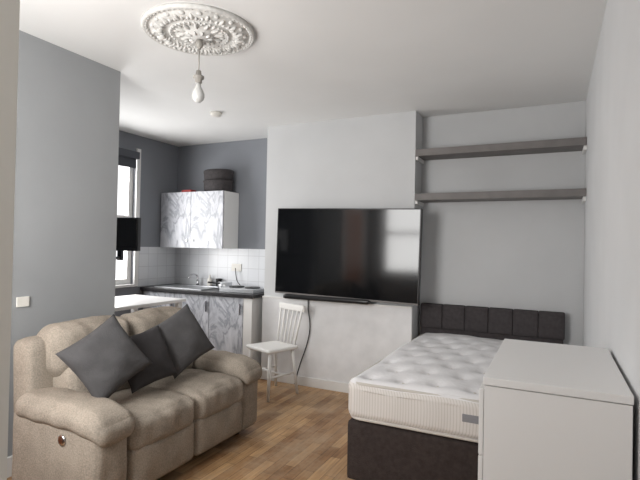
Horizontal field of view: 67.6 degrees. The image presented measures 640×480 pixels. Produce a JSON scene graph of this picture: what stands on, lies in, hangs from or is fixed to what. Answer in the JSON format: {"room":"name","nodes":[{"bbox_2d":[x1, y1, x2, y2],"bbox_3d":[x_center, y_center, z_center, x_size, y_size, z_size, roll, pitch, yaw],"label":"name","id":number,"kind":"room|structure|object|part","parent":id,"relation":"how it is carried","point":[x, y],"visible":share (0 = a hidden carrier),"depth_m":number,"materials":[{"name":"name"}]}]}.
{"room":"studio apartment","nodes":[
{"label":"studio apartment","id":0,"kind":"room"},
{"bbox_2d":[7,30,120,456],"bbox_3d":[-1.983,0.067,2.650,0.110,2.660,1.980,1,-1,26],"label":"wall partition","id":1,"kind":"structure","parent":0,"point":[68,102],"depth_m":3.13,"materials":[{"name":"grey paint"}]},
{"bbox_2d":[7,455,11,477],"bbox_3d":[-1.689,1.349,3.137,0.017,0.120,0.795,1,-1,26],"label":"baseboard","id":2,"kind":"structure","parent":1,"relation":"attached to","point":[9,459],"depth_m":2.82,"materials":[{"name":"white wood"}]},
{"bbox_2d":[16,296,28,306],"bbox_3d":[-1.799,0.373,2.895,0.010,0.060,0.075,1,-1,26],"label":"light switch","id":3,"kind":"object","parent":1,"relation":"attached to","point":[20,301],"visible":1,"depth_m":2.89,"materials":[{"name":"white plastic"}]},
{"bbox_2d":[116,217,140,259],"bbox_3d":[-1.720,-0.013,3.861,0.380,0.360,0.432,1,-1,8],"label":"television","id":4,"kind":"object","parent":1,"relation":"attached to","point":[128,237],"visible":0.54,"depth_m":3.98,"materials":[{"name":"black plastic"}]},
{"bbox_3d":[-1.693,0.051,4.059,0.040,0.240,0.030,1,-1,8],"label":"mount arm","id":5,"kind":"part","parent":4,"relation":"part of","materials":[{"name":"black plastic"}]},
{"bbox_2d":[115,130,177,316],"bbox_3d":[-2.636,0.081,4.711,0.125,2.660,3.350,1,-1,26],"label":"wall","id":6,"kind":"structure","parent":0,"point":[159,160],"depth_m":5.72,"materials":[{"name":"paint"}]},
{"bbox_3d":[-2.477,0.469,5.098,0.060,0.060,1.100,1,-1,26],"label":"frame bottom","id":7,"kind":"part","parent":6,"relation":"part of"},
{"bbox_2d":[115,284,134,287],"bbox_3d":[-2.426,0.515,5.055,0.070,0.030,1.130,1,-1,26],"label":"sill","id":8,"kind":"structure","parent":6,"relation":"attached to","point":[122,285],"depth_m":5.42,"materials":[{"name":"white"}]},
{"bbox_3d":[-2.234,-0.255,5.575,0.060,1.410,0.060,1,-1,26],"label":"frame side","id":9,"kind":"part","parent":6,"relation":"part of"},
{"bbox_2d":[119,148,139,158],"bbox_3d":[-2.361,-0.989,5.074,0.065,0.080,1.100,1,-1,26],"label":"blind cassette","id":10,"kind":"object","parent":6,"relation":"attached to","point":[122,152],"visible":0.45,"depth_m":5.42,"materials":[{"name":"grey"}]},
{"bbox_2d":[118,155,135,168],"bbox_3d":[-2.369,-0.894,5.076,0.006,0.110,1.060,1,-1,26],"label":"roller blind","id":11,"kind":"object","parent":10,"relation":"hanging from","point":[122,161],"visible":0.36,"depth_m":5.43,"materials":[{"name":"grey fabric"}]},
{"bbox_2d":[137,247,175,286],"bbox_3d":[-2.006,0.320,5.908,0.010,0.467,0.622,1,-1,26],"label":"tile backsplash","id":12,"kind":"structure","parent":6,"relation":"attached to","point":[157,265],"depth_m":5.89,"materials":[{"name":"white tile"}]},
{"bbox_2d":[7,379,353,479],"bbox_3d":[-1.145,1.460,2.448,4.825,0.100,6.250,1,-1,26],"label":"floor","id":13,"kind":"structure","parent":0,"point":[303,435],"depth_m":3.36,"materials":[{"name":"brown wood"}]},
{"bbox_2d":[12,306,261,479],"bbox_3d":[-1.125,0.955,3.147,0.866,0.930,1.489,1,-1,26],"label":"recliner sofa","id":14,"kind":"object","parent":13,"relation":"on","point":[61,431],"visible":0.67,"depth_m":2.71,"materials":[{"name":"brown fabric"}]},
{"bbox_3d":[-1.357,1.148,2.575,0.724,0.432,0.220,1,-1,26],"label":"arm","id":15,"kind":"part","parent":14,"relation":"part of","materials":[{"name":"fabric"}]},
{"bbox_2d":[56,314,152,397],"bbox_3d":[-1.199,0.667,2.687,0.224,0.473,0.479,1,-1,36],"label":"throw cushion","id":16,"kind":"object","parent":14,"relation":"on","point":[106,358],"visible":0.99,"depth_m":2.62,"materials":[{"name":"grey fabric"}]},
{"bbox_2d":[109,386,194,450],"bbox_3d":[-1.140,1.048,2.874,0.647,0.248,0.503,1,-1,26],"label":"seat cushion","id":17,"kind":"object","parent":14,"relation":"on","point":[163,419],"depth_m":2.75,"materials":[{"name":"fabric"}]},
{"bbox_2d":[128,325,176,393],"bbox_3d":[-1.077,0.728,2.960,0.195,0.345,0.373,1,-1,32],"label":"throw cushion","id":18,"kind":"object","parent":14,"relation":"on","point":[151,343],"visible":0.67,"depth_m":2.94,"materials":[{"name":"grey fabric"}]},
{"bbox_2d":[144,304,214,378],"bbox_3d":[-0.944,0.680,3.252,0.205,0.465,0.474,1,-1,35],"label":"throw cushion","id":19,"kind":"object","parent":14,"relation":"on","point":[185,340],"visible":0.81,"depth_m":3.20,"materials":[{"name":"grey fabric"}]},
{"bbox_2d":[147,368,242,419],"bbox_3d":[-0.918,1.058,3.329,0.647,0.249,0.503,1,-1,26],"label":"seat cushion","id":20,"kind":"object","parent":14,"relation":"on","point":[216,393],"depth_m":3.20,"materials":[{"name":"fabric"}]},
{"bbox_3d":[-0.816,1.173,3.674,0.722,0.432,0.210,1,-1,26],"label":"arm","id":21,"kind":"part","parent":14,"relation":"part of","materials":[{"name":"fabric"}]},
{"bbox_2d":[115,294,185,312],"bbox_3d":[-1.876,0.998,4.497,0.700,0.850,0.970,1,-1,26],"label":"table","id":22,"kind":"object","parent":13,"relation":"on","point":[133,302],"visible":0.28,"depth_m":4.57,"materials":[{"name":"white laminate"}]},
{"bbox_3d":[-1.415,1.025,4.756,0.050,0.820,0.050,1,-1,26],"label":"leg","id":23,"kind":"part","parent":22,"relation":"part of","materials":[{"name":"white laminate"}]},
{"bbox_2d":[140,273,263,364],"bbox_3d":[-1.291,0.930,5.559,1.585,1.036,0.588,1,-1,26],"label":"base cabinet","id":24,"kind":"object","parent":13,"relation":"on","point":[231,321],"visible":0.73,"depth_m":5.14,"materials":[{"name":"white"}]},
{"bbox_3d":[-1.878,0.955,5.561,0.474,0.705,0.021,1,-1,26],"label":"door","id":25,"kind":"part","parent":24,"relation":"part of","materials":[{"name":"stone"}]},
{"bbox_3d":[-1.438,0.960,5.345,0.494,0.705,0.021,1,-1,26],"label":"door","id":26,"kind":"part","parent":24,"relation":"part of","materials":[{"name":"stone"}]},
{"bbox_2d":[140,284,263,298],"bbox_3d":[-1.284,0.587,5.563,1.585,0.038,0.588,1,-1,26],"label":"countertop","id":27,"kind":"structure","parent":24,"relation":"on","point":[212,292],"depth_m":5.26,"materials":[{"name":"grey stone"}]},
{"bbox_2d":[188,273,198,284],"bbox_3d":[-1.556,0.489,5.888,0.035,0.156,0.186,1,-1,26],"label":"tap","id":28,"kind":"object","parent":27,"relation":"on","point":[197,281],"depth_m":5.94,"materials":[{"name":"silver metal"}]},
{"bbox_2d":[207,275,211,285],"bbox_3d":[-1.357,0.498,5.886,0.060,0.142,0.060,1,-1,26],"label":"soap bottle","id":29,"kind":"object","parent":27,"relation":"on","point":[209,279],"visible":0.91,"depth_m":5.87,"materials":[{"name":"white plastic"}]},
{"bbox_2d":[208,281,231,288],"bbox_3d":[-1.135,0.519,5.497,0.164,0.098,0.306,1,-1,26],"label":"saucepan","id":30,"kind":"object","parent":27,"relation":"on","point":[220,284],"visible":0.71,"depth_m":5.49,"materials":[{"name":"silver metal"}]},
{"bbox_2d":[220,285,263,293],"bbox_3d":[-0.832,0.543,5.322,0.440,0.059,0.350,1,-1,26],"label":"cooktop","id":31,"kind":"object","parent":27,"relation":"in","point":[233,288],"visible":0.96,"depth_m":5.20,"materials":[{"name":"silver metal"}]},
{"bbox_3d":[-0.932,0.520,5.366,0.170,0.015,0.170,1,-1,26],"label":"plate","id":32,"kind":"part","parent":31,"relation":"part of","materials":[{"name":"black plastic"}]},
{"bbox_3d":[-0.744,0.522,5.274,0.170,0.015,0.170,1,-1,26],"label":"plate","id":33,"kind":"part","parent":31,"relation":"part of","materials":[{"name":"black plastic"}]},
{"bbox_3d":[-1.011,0.966,5.137,0.444,0.705,0.021,1,-1,26],"label":"door","id":34,"kind":"part","parent":24,"relation":"part of","materials":[{"name":"stone"}]},
{"bbox_3d":[-0.759,1.022,5.012,0.107,0.818,0.021,1,-1,26],"label":"panel","id":35,"kind":"part","parent":24,"relation":"part of","materials":[{"name":"white"}]},
{"bbox_2d":[246,302,304,401],"bbox_3d":[-0.433,1.038,4.552,0.444,0.832,0.390,2,-1,-44],"label":"spindle-back chair","id":36,"kind":"object","parent":13,"relation":"on","point":[270,347],"visible":0.98,"depth_m":4.55,"materials":[{"name":"white paint"}]},
{"bbox_3d":[-0.682,1.232,4.537,0.038,0.435,0.037,10,-1,-3],"label":"leg","id":37,"kind":"part","parent":36,"relation":"part of","materials":[{"name":"white paint"}]},
{"bbox_3d":[-0.458,1.233,4.306,0.037,0.435,0.038,1,-9,5],"label":"leg","id":38,"kind":"part","parent":36,"relation":"part of","materials":[{"name":"white paint"}]},
{"bbox_3d":[-0.451,1.014,4.535,0.370,0.035,0.367,2,-1,-44],"label":"seat","id":39,"kind":"part","parent":36,"relation":"part of","materials":[{"name":"white paint"}]},
{"bbox_3d":[-0.441,1.239,4.745,0.037,0.434,0.038,1,7,7],"label":"leg","id":40,"kind":"part","parent":36,"relation":"part of","materials":[{"name":"white paint"}]},
{"bbox_3d":[-0.277,0.659,4.701,0.030,0.065,0.370,2,-1,-44],"label":"rail","id":41,"kind":"part","parent":36,"relation":"part of","materials":[{"name":"white paint"}]},
{"bbox_3d":[-0.242,1.240,4.538,0.038,0.434,0.037,-7,0,-4],"label":"leg","id":42,"kind":"part","parent":36,"relation":"part of","materials":[{"name":"white paint"}]},
{"bbox_2d":[347,333,503,479],"bbox_3d":[1.097,1.130,3.356,1.249,0.670,1.866,1,-1,26],"label":"bed","id":43,"kind":"object","parent":13,"relation":"on","point":[414,412],"visible":0.48,"depth_m":2.70,"materials":[{"name":"fabric"}]},
{"bbox_2d":[420,303,564,343],"bbox_3d":[1.492,1.042,4.249,1.209,0.885,0.082,1,-1,26],"label":"headboard","id":44,"kind":"object","parent":13,"relation":"on","point":[476,321],"visible":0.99,"depth_m":4.20,"materials":[{"name":"fabric"}]},
{"bbox_3d":[1.046,0.706,4.475,0.201,0.225,0.082,1,-1,26],"label":"panel","id":45,"kind":"part","parent":44,"relation":"part of","materials":[{"name":"fabric"}]},
{"bbox_3d":[1.227,0.709,4.386,0.201,0.225,0.082,1,-1,26],"label":"panel","id":46,"kind":"part","parent":44,"relation":"part of","materials":[{"name":"fabric"}]},
{"bbox_3d":[1.408,0.711,4.298,0.201,0.225,0.082,1,-1,26],"label":"panel","id":47,"kind":"part","parent":44,"relation":"part of","materials":[{"name":"fabric"}]},
{"bbox_3d":[1.589,0.713,4.209,0.201,0.225,0.082,1,-1,26],"label":"panel","id":48,"kind":"part","parent":44,"relation":"part of","materials":[{"name":"fabric"}]},
{"bbox_3d":[1.770,0.716,4.120,0.201,0.225,0.082,1,-1,26],"label":"panel","id":49,"kind":"part","parent":44,"relation":"part of","materials":[{"name":"fabric"}]},
{"bbox_3d":[1.951,0.718,4.032,0.201,0.225,0.082,1,-1,26],"label":"panel","id":50,"kind":"part","parent":44,"relation":"part of","materials":[{"name":"fabric"}]},
{"bbox_2d":[478,339,633,479],"bbox_3d":[0.869,0.948,1.803,0.427,0.985,0.760,1,-1,26],"label":"dresser","id":51,"kind":"object","parent":13,"relation":"on","point":[548,411],"visible":1,"depth_m":1.50,"materials":[{"name":"white laminate"}]},
{"bbox_3d":[0.686,0.819,1.895,0.015,0.213,0.752,1,-1,26],"label":"drawer","id":52,"kind":"part","parent":51,"relation":"part of","materials":[{"name":"white laminate"}]},
{"bbox_3d":[0.690,0.600,1.898,0.015,0.213,0.752,1,-1,26],"label":"drawer","id":53,"kind":"part","parent":51,"relation":"part of","materials":[{"name":"white laminate"}]},
{"bbox_2d":[175,138,266,285],"bbox_3d":[-1.148,0.125,5.904,1.750,2.660,0.100,1,-1,26],"label":"wall","id":54,"kind":"structure","parent":0,"point":[247,159],"depth_m":5.76,"materials":[{"name":"paint"}]},
{"bbox_2d":[160,190,238,248],"bbox_3d":[-1.483,-0.239,5.836,0.960,0.670,0.310,1,-1,26],"label":"upper cabinet","id":55,"kind":"object","parent":54,"relation":"attached to","point":[201,219],"visible":1,"depth_m":5.68,"materials":[{"name":"white"}]},
{"bbox_3d":[-1.757,-0.244,5.830,0.473,0.670,0.020,1,-1,26],"label":"door","id":56,"kind":"part","parent":55,"relation":"part of","materials":[{"name":"stone"}]},
{"bbox_3d":[-1.329,-0.239,5.620,0.473,0.670,0.020,1,-1,26],"label":"door","id":57,"kind":"part","parent":55,"relation":"part of","materials":[{"name":"stone"}]},
{"bbox_2d":[203,169,233,191],"bbox_3d":[-1.216,-0.705,5.732,0.403,0.267,0.281,1,-1,26],"label":"storage basket","id":58,"kind":"object","parent":55,"relation":"on","point":[214,179],"visible":0.9,"depth_m":5.61,"materials":[{"name":"black wicker"}]},
{"bbox_3d":[-1.047,-0.234,5.645,0.009,0.665,0.270,1,-1,26],"label":"panel","id":59,"kind":"part","parent":55,"relation":"part of","materials":[{"name":"white"}]},
{"bbox_2d":[175,247,264,286],"bbox_3d":[-1.127,0.336,5.828,1.640,0.467,0.008,1,-1,26],"label":"tile backsplash","id":60,"kind":"structure","parent":54,"relation":"attached to","point":[204,262],"depth_m":5.87,"materials":[{"name":"white tile"}]},
{"bbox_2d":[231,264,241,270],"bbox_3d":[-1.006,0.331,5.757,0.140,0.090,0.011,1,-1,26],"label":"wall socket","id":61,"kind":"object","parent":60,"relation":"attached to","point":[237,266],"visible":1,"depth_m":5.75,"materials":[{"name":"white plastic"}]},
{"bbox_2d":[19,0,606,146],"bbox_3d":[-1.092,-1.299,2.484,4.825,0.100,6.250,1,-1,26],"label":"ceiling","id":62,"kind":"structure","parent":0,"point":[306,61],"depth_m":3.21,"materials":[{"name":"paint"}]},
{"bbox_2d":[141,3,254,55],"bbox_3d":[-0.712,-1.210,2.825,0.650,0.055,0.650,1,-1,26],"label":"ceiling rose","id":63,"kind":"object","parent":62,"relation":"attached to","point":[175,26],"depth_m":2.74,"materials":[{"name":"white paint"}]},
{"bbox_2d":[192,39,204,102],"bbox_3d":[-0.716,-0.995,2.822,0.074,0.373,0.074,1,-1,26],"label":"pendant light bulb","id":64,"kind":"object","parent":62,"relation":"hanging from","point":[198,96],"visible":1,"depth_m":2.80,"materials":[{"name":"white glass"}]},
{"bbox_3d":[-0.718,-0.867,2.821,0.074,0.117,0.074,1,-1,26],"label":"bulb","id":65,"kind":"part","parent":64,"relation":"part of","materials":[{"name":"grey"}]},
{"bbox_2d":[210,111,221,116],"bbox_3d":[-0.995,-1.202,4.578,0.110,0.036,0.110,1,-1,26],"label":"smoke detector","id":66,"kind":"object","parent":62,"relation":"attached to","point":[212,113],"visible":1,"depth_m":4.54,"materials":[{"name":"white plastic"}]},
{"bbox_2d":[264,111,422,339],"bbox_3d":[0.257,0.140,4.965,1.600,2.660,0.550,1,-1,26],"label":"wall","id":67,"kind":"structure","parent":0,"point":[364,161],"depth_m":4.69,"materials":[{"name":"white paint"}]},
{"bbox_2d":[260,370,348,392],"bbox_3d":[0.095,1.418,4.668,1.600,0.090,0.015,1,-1,26],"label":"baseboard","id":68,"kind":"structure","parent":67,"relation":"attached to","point":[301,380],"depth_m":4.74,"materials":[{"name":"white wood"}]},
{"bbox_2d":[261,298,412,382],"bbox_3d":[0.112,1.039,4.693,1.600,0.850,0.030,1,-1,26],"label":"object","id":69,"kind":"structure","parent":67,"relation":"attached to","point":[345,340],"depth_m":4.65,"materials":[{"name":"white paint"}]},
{"bbox_2d":[262,296,412,308],"bbox_3d":[0.119,0.605,4.695,1.600,0.018,0.038,1,-1,26],"label":"cap","id":70,"kind":"object","parent":67,"relation":"attached to","point":[371,304],"depth_m":4.51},
{"bbox_2d":[283,294,370,304],"bbox_3d":[0.060,0.570,4.641,0.920,0.046,0.112,1,-1,26],"label":"soundbar","id":71,"kind":"object","parent":70,"relation":"on","point":[286,296],"visible":1,"depth_m":4.58,"materials":[{"name":"black plastic"}]},
{"bbox_2d":[275,208,422,305],"bbox_3d":[0.244,0.130,4.597,1.480,0.860,0.121,2,0,26],"label":"television","id":72,"kind":"object","parent":67,"relation":"attached to","point":[371,254],"visible":0.98,"depth_m":4.51,"materials":[{"name":"black plastic"}]},
{"bbox_2d":[297,300,310,374],"bbox_3d":[-0.175,1.006,4.786,0.171,0.894,0.016,1,-1,26],"label":"cable","id":73,"kind":"object","parent":72,"relation":"hanging from","point":[308,300],"visible":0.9,"depth_m":4.76,"materials":[{"name":"grey plastic"}]},
{"bbox_2d":[419,101,585,345],"bbox_3d":[1.648,0.160,4.423,1.375,2.660,0.300,1,-1,26],"label":"wall","id":74,"kind":"structure","parent":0,"point":[528,254],"depth_m":4.26,"materials":[{"name":"grey paint"}]},
{"bbox_2d":[415,188,585,205],"bbox_3d":[1.534,-0.364,4.177,1.373,0.097,0.257,1,-1,26],"label":"wall shelf","id":75,"kind":"object","parent":74,"relation":"attached to","point":[579,193],"depth_m":4.06,"materials":[{"name":"grey wood"}]},
{"bbox_2d":[415,137,586,163],"bbox_3d":[1.542,-0.769,4.183,1.373,0.097,0.257,1,-1,26],"label":"wall shelf","id":76,"kind":"object","parent":74,"relation":"attached to","point":[567,144],"depth_m":4.09,"materials":[{"name":"grey wood"}]},
{"bbox_2d":[583,0,639,479],"bbox_3d":[1.004,0.108,1.427,0.100,2.660,6.250,1,-1,26],"label":"wall","id":77,"kind":"structure","parent":0,"point":[611,292],"depth_m":1.98,"materials":[{"name":"grey paint"}]},
{"bbox_3d":[-1.041,0.064,1.031,3.225,2.660,0.100,1,-1,26],"label":"wall","id":78,"kind":"structure","parent":0,"visible":0},
{"bbox_2d":[0,0,19,479],"bbox_3d":[-0.106,0.365,0.561,1.125,2.080,0.130,1,-1,26],"label":"door frame","id":79,"kind":"structure","parent":78,"relation":"attached to","point":[9,9],"depth_m":0.85,"materials":[{"name":"white paint"}]}
]}

